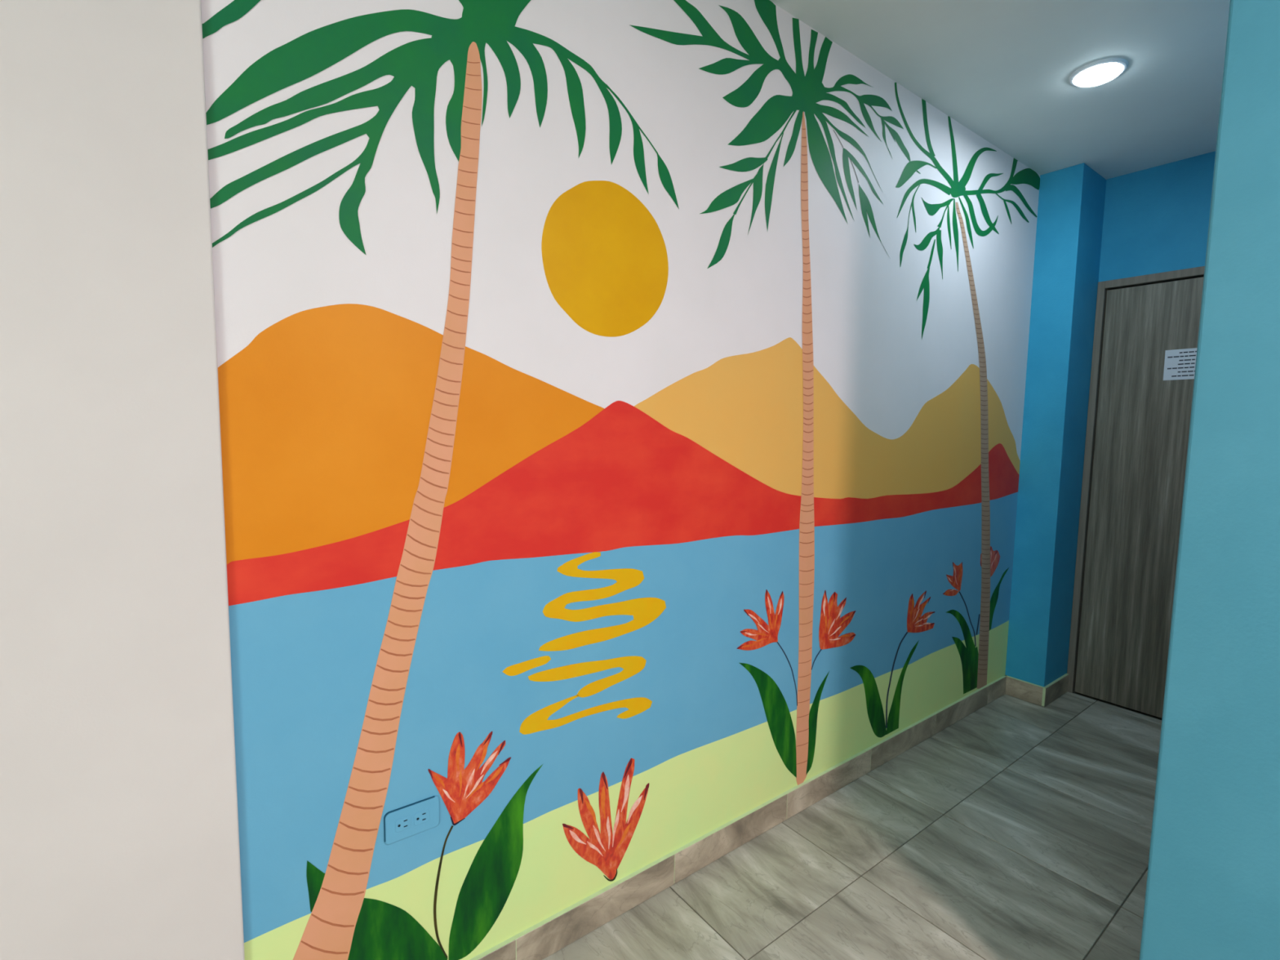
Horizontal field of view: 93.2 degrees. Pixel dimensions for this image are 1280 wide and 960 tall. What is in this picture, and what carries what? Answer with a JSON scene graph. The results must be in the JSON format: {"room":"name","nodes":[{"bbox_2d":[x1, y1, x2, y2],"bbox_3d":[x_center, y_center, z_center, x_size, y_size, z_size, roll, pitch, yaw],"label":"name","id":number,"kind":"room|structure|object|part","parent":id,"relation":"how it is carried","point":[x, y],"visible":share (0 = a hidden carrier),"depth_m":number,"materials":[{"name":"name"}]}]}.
{"room":"hotel room entryway","nodes":[
{"label":"hotel room entryway","id":0,"kind":"room"},
{"bbox_2d":[0,0,1039,959],"bbox_3d":[-0.783,-0.051,1.085,6.649,2.588,0.132,-3,6,-37],"label":"wall","id":1,"kind":"structure","parent":0,"point":[119,831],"depth_m":1.05,"materials":[{"name":"white paint"}]},
{"bbox_2d":[383,795,439,844],"bbox_3d":[-0.492,0.737,1.310,0.117,0.073,0.005,-3,6,-37],"label":"wall socket","id":2,"kind":"object","parent":1,"relation":"attached to","point":[400,824],"visible":1,"depth_m":1.31,"materials":[{"name":"blue plastic"}]},
{"bbox_2d":[395,815,411,832],"bbox_3d":[-0.508,0.738,1.297,0.033,0.028,0.001,-3,6,-37],"label":"outlet","id":3,"kind":"object","parent":2,"relation":"attached to","point":[402,823],"depth_m":1.30,"materials":[{"name":"blue plastic"}]},
{"bbox_2d":[413,808,429,825],"bbox_3d":[-0.476,0.736,1.320,0.033,0.028,0.001,-3,6,-37],"label":"outlet","id":4,"kind":"object","parent":2,"relation":"attached to","point":[421,816],"depth_m":1.32,"materials":[{"name":"blue plastic"}]},
{"bbox_2d":[201,0,1039,959],"bbox_3d":[0.593,-0.125,2.044,3.324,2.569,0.001,-3,6,-37],"label":"mural","id":5,"kind":"object","parent":1,"relation":"attached to","point":[603,640],"visible":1,"depth_m":1.46,"materials":[{"name":"multicoloured paint"}]},
{"bbox_3d":[-0.444,0.938,1.369,0.048,0.315,0.001,-3,6,-37],"label":"stem","id":6,"kind":"part","parent":5,"relation":"part of","materials":[{"name":"paint"}]},
{"bbox_3d":[-0.345,-0.928,1.258,0.177,0.136,0.001,-3,6,-37],"label":"palm crown","id":7,"kind":"part","parent":5,"relation":"part of","materials":[{"name":"green paint"}]},
{"bbox_3d":[-0.018,-0.896,1.508,0.165,0.119,0.001,-3,6,-37],"label":"frond stem","id":8,"kind":"part","parent":5,"relation":"part of","materials":[{"name":"green paint"}]},
{"bbox_3d":[0.300,-0.820,1.754,0.082,0.111,0.001,-3,6,-37],"label":"frond stem","id":9,"kind":"part","parent":5,"relation":"part of","materials":[{"name":"green paint"}]},
{"bbox_3d":[0.427,-1.048,1.827,0.153,0.202,0.001,-3,6,-37],"label":"frond stem","id":10,"kind":"part","parent":5,"relation":"part of","materials":[{"name":"green paint"}]},
{"bbox_3d":[0.500,0.660,2.052,0.122,0.253,0.001,-3,6,-37],"label":"stem","id":11,"kind":"part","parent":5,"relation":"part of","materials":[{"name":"paint"}]},
{"bbox_3d":[0.522,-1.187,1.884,0.156,0.095,0.001,-3,6,-37],"label":"palm crown","id":12,"kind":"part","parent":5,"relation":"part of","materials":[{"name":"green paint"}]},
{"bbox_3d":[0.625,0.636,2.144,0.056,0.066,0.001,-3,6,-37],"label":"stem","id":13,"kind":"part","parent":5,"relation":"part of","materials":[{"name":"paint"}]},
{"bbox_3d":[1.054,0.821,2.484,0.138,0.382,0.001,-3,6,-37],"label":"stem","id":14,"kind":"part","parent":5,"relation":"part of","materials":[{"name":"paint"}]},
{"bbox_3d":[1.300,-1.187,2.470,0.124,0.080,0.001,-3,6,-37],"label":"palm crown","id":15,"kind":"part","parent":5,"relation":"part of","materials":[{"name":"green paint"}]},
{"bbox_3d":[1.532,0.654,2.828,0.207,0.300,0.001,-3,6,-37],"label":"stem","id":16,"kind":"part","parent":5,"relation":"part of","materials":[{"name":"paint"}]},
{"bbox_3d":[1.619,0.692,2.897,0.028,0.102,0.001,-3,6,-37],"label":"stem","id":17,"kind":"part","parent":5,"relation":"part of","materials":[{"name":"paint"}]},
{"bbox_2d":[469,675,1007,959],"bbox_3d":[0.575,1.125,2.148,3.301,0.096,0.012,-3,6,-37],"label":"baseboard","id":18,"kind":"structure","parent":1,"relation":"attached to","point":[544,939],"depth_m":1.88,"materials":[{"name":"tile"}]},
{"bbox_2d":[542,691,1162,959],"bbox_3d":[0.470,1.406,-0.155,7.052,0.060,3.600,-3,6,-37],"label":"floor","id":19,"kind":"structure","parent":0,"point":[1018,829],"depth_m":1.90,"materials":[{"name":"tile"}]},
{"bbox_2d":[769,0,1230,179],"bbox_3d":[0.470,-1.249,-0.419,7.152,0.100,3.800,-3,6,-37],"label":"ceiling","id":20,"kind":"structure","parent":0,"point":[1001,69],"depth_m":2.04,"materials":[{"name":"paint"}]},
{"bbox_2d":[1069,57,1128,87],"bbox_3d":[1.574,-1.387,2.080,0.162,0.030,0.162,-3,6,-37],"label":"recessed light","id":21,"kind":"object","parent":20,"relation":"in","point":[1100,72],"visible":1,"depth_m":2.05,"materials":[{"name":"plastic"}]},
{"bbox_2d":[1074,62,1122,87],"bbox_3d":[1.574,-1.385,2.080,0.132,0.026,0.132,-3,6,-37],"label":"diffuser","id":22,"kind":"object","parent":21,"relation":"attached to","point":[1091,74],"depth_m":2.06,"materials":[{"name":"white plastic"}]},
{"bbox_2d":[1004,163,1106,686],"bbox_3d":[2.089,-0.188,3.127,0.403,2.588,0.299,-3,6,-37],"label":"wall pillar","id":23,"kind":"structure","parent":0,"point":[1071,207],"depth_m":2.96,"materials":[{"name":"blue paint"}]},
{"bbox_2d":[1005,675,1044,706],"bbox_3d":[1.941,1.065,3.065,0.012,0.096,0.179,-3,6,-37],"label":"baseboard","id":24,"kind":"structure","parent":23,"relation":"attached to","point":[1030,692],"depth_m":3.05,"materials":[{"name":"tile"}]},
{"bbox_2d":[1041,673,1068,706],"bbox_3d":[2.115,1.067,3.077,0.305,0.096,0.012,-3,6,-37],"label":"baseboard","id":25,"kind":"structure","parent":23,"relation":"attached to","point":[1055,689],"depth_m":3.06,"materials":[{"name":"tile"}]},
{"bbox_2d":[1097,151,1215,282],"bbox_3d":[2.559,-1.194,2.684,0.100,0.491,0.811,-3,6,-37],"label":"wall","id":26,"kind":"structure","parent":0,"point":[1156,220],"depth_m":2.81,"materials":[{"name":"blue paint"}]},
{"bbox_2d":[1066,266,1204,718],"bbox_3d":[2.518,0.098,2.750,0.182,2.097,0.860,-3,6,-37],"label":"door","id":27,"kind":"structure","parent":26,"relation":"in","point":[1138,424],"depth_m":2.92,"materials":[{"name":"laminate"}]},
{"bbox_2d":[1163,347,1196,380],"bbox_3d":[2.502,-0.525,2.723,0.001,0.138,0.220,-3,6,-37],"label":"notice","id":28,"kind":"object","parent":27,"relation":"attached to","point":[1179,364],"visible":0.51,"depth_m":2.77,"materials":[{"name":"paper"}]},
{"bbox_2d":[1139,0,1279,959],"bbox_3d":[1.866,0.072,0.141,0.150,2.588,2.610,-3,6,-37],"label":"wall","id":29,"kind":"structure","parent":0,"point":[1212,892],"depth_m":1.09,"materials":[{"name":"teal paint"}]}
]}

